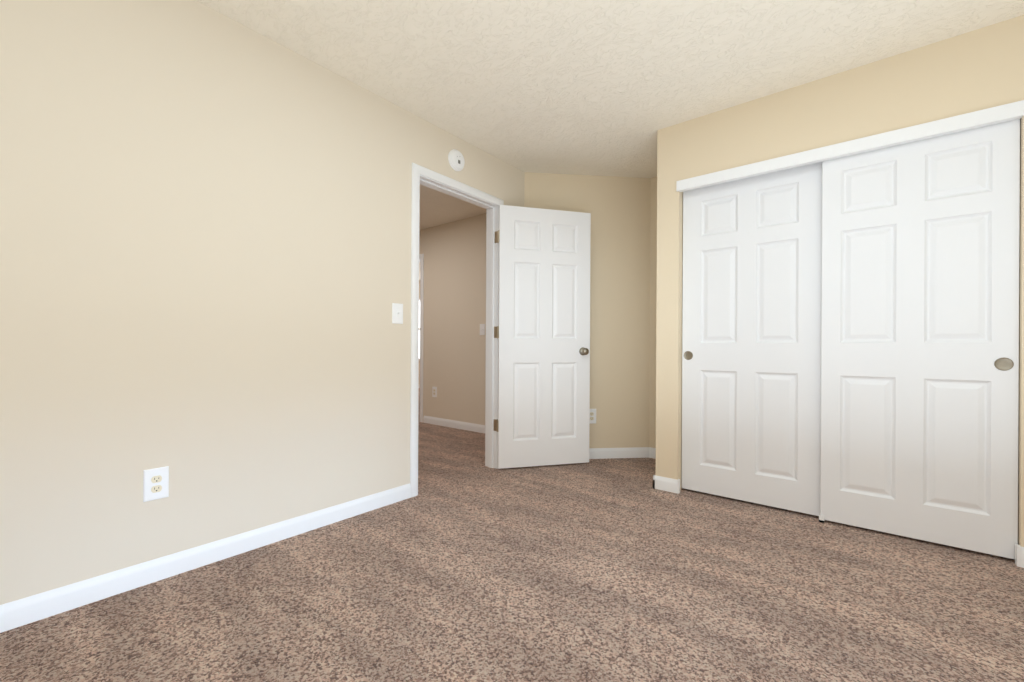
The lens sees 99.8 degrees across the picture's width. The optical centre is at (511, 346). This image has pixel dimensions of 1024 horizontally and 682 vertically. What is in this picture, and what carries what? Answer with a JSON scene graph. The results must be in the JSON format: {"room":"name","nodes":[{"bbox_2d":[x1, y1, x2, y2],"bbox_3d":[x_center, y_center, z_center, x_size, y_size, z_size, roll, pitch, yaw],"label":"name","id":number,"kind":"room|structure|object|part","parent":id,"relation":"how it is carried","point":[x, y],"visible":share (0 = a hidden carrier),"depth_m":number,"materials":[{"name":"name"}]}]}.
{"room":"empty bedroom","nodes":[
{"label":"empty bedroom","id":0,"kind":"room"},
{"bbox_2d":[0,0,524,604],"bbox_3d":[-1.128,-0.266,2.207,0.115,2.420,4.035,0,0,39],"label":"wall","id":1,"kind":"structure","parent":0,"point":[204,248],"depth_m":1.82,"materials":[{"name":"beige paint"}]},
{"bbox_2d":[143,466,168,501],"bbox_3d":[-1.433,0.552,1.739,0.008,0.126,0.080,0,0,39],"label":"outlet","id":2,"kind":"object","parent":1,"relation":"attached to","point":[160,475],"visible":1,"depth_m":1.74,"materials":[{"name":"white plastic"}]},
{"bbox_2d":[0,483,410,632],"bbox_3d":[-1.451,0.899,1.715,0.013,0.087,2.581,0,0,39],"label":"baseboard","id":3,"kind":"structure","parent":1,"relation":"attached to","point":[27,610],"depth_m":1.78,"materials":[{"name":"white wood"}]},
{"bbox_2d":[392,303,402,323],"bbox_3d":[-0.694,-0.204,2.636,0.020,0.124,0.078,0,0,39],"label":"bedroom light switch","id":4,"kind":"object","parent":1,"relation":"attached to","point":[397,313],"visible":1,"depth_m":2.63,"materials":[{"name":"white plastic"}]},
{"bbox_2d":[448,149,464,170],"bbox_3d":[-0.379,-1.302,3.004,0.035,0.144,0.144,0,0,39],"label":"smoke detector","id":5,"kind":"object","parent":1,"relation":"attached to","point":[456,160],"visible":0.98,"depth_m":2.98,"materials":[{"name":"white plastic"}]},
{"bbox_2d":[410,162,503,496],"bbox_3d":[-0.402,-0.107,3.103,0.150,2.109,0.891,0,0,39],"label":"door frame","id":6,"kind":"structure","parent":1,"relation":"attached to","point":[418,170],"depth_m":3.14,"materials":[{"name":"white wood"}]},
{"bbox_2d":[494,230,498,430],"bbox_3d":[-0.123,-0.123,3.368,0.044,1.570,0.011,0,0,39],"label":"door hinges","id":7,"kind":"structure","parent":6,"relation":"attached to","point":[495,331],"depth_m":3.37,"materials":[{"name":"silver metal"}]},
{"bbox_2d":[497,205,590,468],"bbox_3d":[0.263,-0.077,3.434,0.766,2.032,0.173,0,0,-15],"label":"entry door","id":8,"kind":"structure","parent":1,"relation":"in","point":[544,340],"depth_m":3.41,"materials":[{"name":"white paint"}]},
{"bbox_3d":[0.586,0.036,3.522,0.096,0.065,0.173,0,0,-15],"label":"knob","id":9,"kind":"part","parent":8,"relation":"part of","materials":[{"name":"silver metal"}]},
{"bbox_2d":[419,282,419,383],"bbox_3d":[-0.662,-0.264,8.723,6.600,2.420,0.115,0,0,39],"label":"wall","id":10,"kind":"structure","parent":0,"point":[419,361],"depth_m":9.82,"materials":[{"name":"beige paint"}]},
{"bbox_2d":[419,301,419,356],"bbox_3d":[-2.210,-0.412,9.989,1.300,1.400,0.010,0,0,39],"label":"window","id":11,"kind":"structure","parent":10,"relation":"in","point":[419,327],"depth_m":9.91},
{"bbox_2d":[419,213,485,424],"bbox_3d":[-1.086,-0.266,5.462,5.050,2.420,0.115,0,0,39],"label":"wall","id":12,"kind":"structure","parent":0,"point":[454,351],"depth_m":5.04,"materials":[{"name":"beige paint"}]},
{"bbox_2d":[419,254,423,421],"bbox_3d":[-1.405,-0.114,5.720,0.856,2.113,0.150,0,0,39],"label":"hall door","id":13,"kind":"structure","parent":12,"relation":"in","point":[421,257],"depth_m":5.40,"materials":[{"name":"white wood"}]},
{"bbox_2d":[432,387,436,396],"bbox_3d":[-0.947,0.550,5.266,0.080,0.126,0.008,0,0,39],"label":"outlet","id":14,"kind":"object","parent":12,"relation":"attached to","point":[434,391],"visible":1,"depth_m":5.26,"materials":[{"name":"white plastic"}]},
{"bbox_2d":[423,416,484,432],"bbox_3d":[-0.331,0.905,4.761,1.985,0.087,0.013,0,0,39],"label":"baseboard","id":15,"kind":"structure","parent":12,"relation":"attached to","point":[473,427],"depth_m":5.03,"materials":[{"name":"white wood"}]},
{"bbox_2d":[480,324,484,334],"bbox_3d":[-0.333,-0.192,4.764,0.078,0.124,0.020,0,0,39],"label":"hall light switch","id":16,"kind":"object","parent":12,"relation":"attached to","point":[482,329],"visible":1,"depth_m":4.76,"materials":[{"name":"white plastic"}]},
{"bbox_2d":[0,388,1023,681],"bbox_3d":[-1.433,1.002,4.634,10.765,0.120,7.530,0,0,39],"label":"floor","id":17,"kind":"structure","parent":0,"point":[466,564],"depth_m":1.61,"materials":[{"name":"brown carpet"}]},
{"bbox_2d":[524,172,650,447],"bbox_3d":[0.641,-0.257,3.743,1.183,2.420,0.115,0,0,-6],"label":"wall","id":18,"kind":"structure","parent":0,"point":[618,208],"depth_m":3.71,"materials":[{"name":"beige paint"}]},
{"bbox_2d":[589,409,595,423],"bbox_3d":[0.681,0.592,3.686,0.080,0.126,0.008,0,0,-6],"label":"outlet","id":19,"kind":"object","parent":18,"relation":"attached to","point":[592,419],"visible":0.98,"depth_m":3.69,"materials":[{"name":"white plastic"}]},
{"bbox_2d":[589,447,651,458],"bbox_3d":[0.548,0.910,3.563,0.789,0.087,1.028,0,0,39],"label":"baseboard","id":20,"kind":"structure","parent":18,"relation":"attached to","point":[634,452],"depth_m":3.71,"materials":[{"name":"white wood"}]},
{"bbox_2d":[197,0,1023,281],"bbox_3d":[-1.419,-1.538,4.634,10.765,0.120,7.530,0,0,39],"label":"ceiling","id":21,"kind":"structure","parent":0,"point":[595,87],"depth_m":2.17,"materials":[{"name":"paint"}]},
{"bbox_2d":[649,177,656,447],"bbox_3d":[2.166,-0.248,3.031,3.065,2.420,0.115,0,0,39],"label":"wall","id":22,"kind":"structure","parent":0,"point":[653,300],"depth_m":3.73,"materials":[{"name":"beige paint"}]},
{"bbox_2d":[652,448,655,458],"bbox_3d":[1.317,0.914,3.631,0.360,0.087,0.013,0,0,39],"label":"baseboard","id":23,"kind":"structure","parent":22,"relation":"attached to","point":[653,449],"depth_m":3.71,"materials":[{"name":"white wood"}]},
{"bbox_2d":[656,15,1023,546],"bbox_3d":[2.148,-0.248,2.469,2.385,2.420,0.780,0,0,39],"label":"wall","id":24,"kind":"structure","parent":0,"point":[975,70],"depth_m":2.35,"materials":[{"name":"beige paint"}]},
{"bbox_2d":[653,475,671,490],"bbox_3d":[1.197,0.913,3.207,0.013,0.087,0.763,0,0,39],"label":"baseboard","id":25,"kind":"structure","parent":24,"relation":"attached to","point":[659,482],"depth_m":2.88,"materials":[{"name":"white wood"}]},
{"bbox_2d":[682,162,821,515],"bbox_3d":[1.442,-0.057,2.651,0.762,2.000,0.035,0,0,39],"label":"closet door","id":26,"kind":"structure","parent":24,"relation":"in","point":[751,335],"depth_m":2.61,"materials":[{"name":"white paint"}]},
{"bbox_2d":[684,351,692,359],"bbox_3d":[1.165,0.056,2.851,0.059,0.059,0.003,0,0,39],"label":"closet door pull","id":27,"kind":"object","parent":26,"relation":"attached to","point":[688,355],"visible":1,"depth_m":2.85,"materials":[{"name":"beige metal"}]},
{"bbox_2d":[676,100,1023,522],"bbox_3d":[1.694,-0.061,2.397,1.504,2.040,0.125,0,0,39],"label":"trim","id":28,"kind":"structure","parent":24,"relation":"attached to","point":[983,117],"depth_m":2.22,"materials":[{"name":"white wood"}]},
{"bbox_2d":[820,119,1019,558],"bbox_3d":[1.986,-0.054,2.155,0.715,2.000,0.035,0,0,39],"label":"closet door","id":29,"kind":"structure","parent":24,"relation":"in","point":[919,338],"depth_m":2.11,"materials":[{"name":"white paint"}]},
{"bbox_2d":[994,358,1013,370],"bbox_3d":[2.216,0.077,1.944,0.059,0.059,0.003,0,0,39],"label":"closet door pull","id":30,"kind":"object","parent":29,"relation":"attached to","point":[1003,364],"visible":1,"depth_m":1.94,"materials":[{"name":"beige metal"}]},
{"bbox_2d":[1015,544,1023,567],"bbox_3d":[2.458,0.920,1.702,0.618,0.087,0.013,0,0,39],"label":"baseboard","id":31,"kind":"structure","parent":24,"relation":"attached to","point":[1019,551],"depth_m":1.89,"materials":[{"name":"white wood"}]}
]}

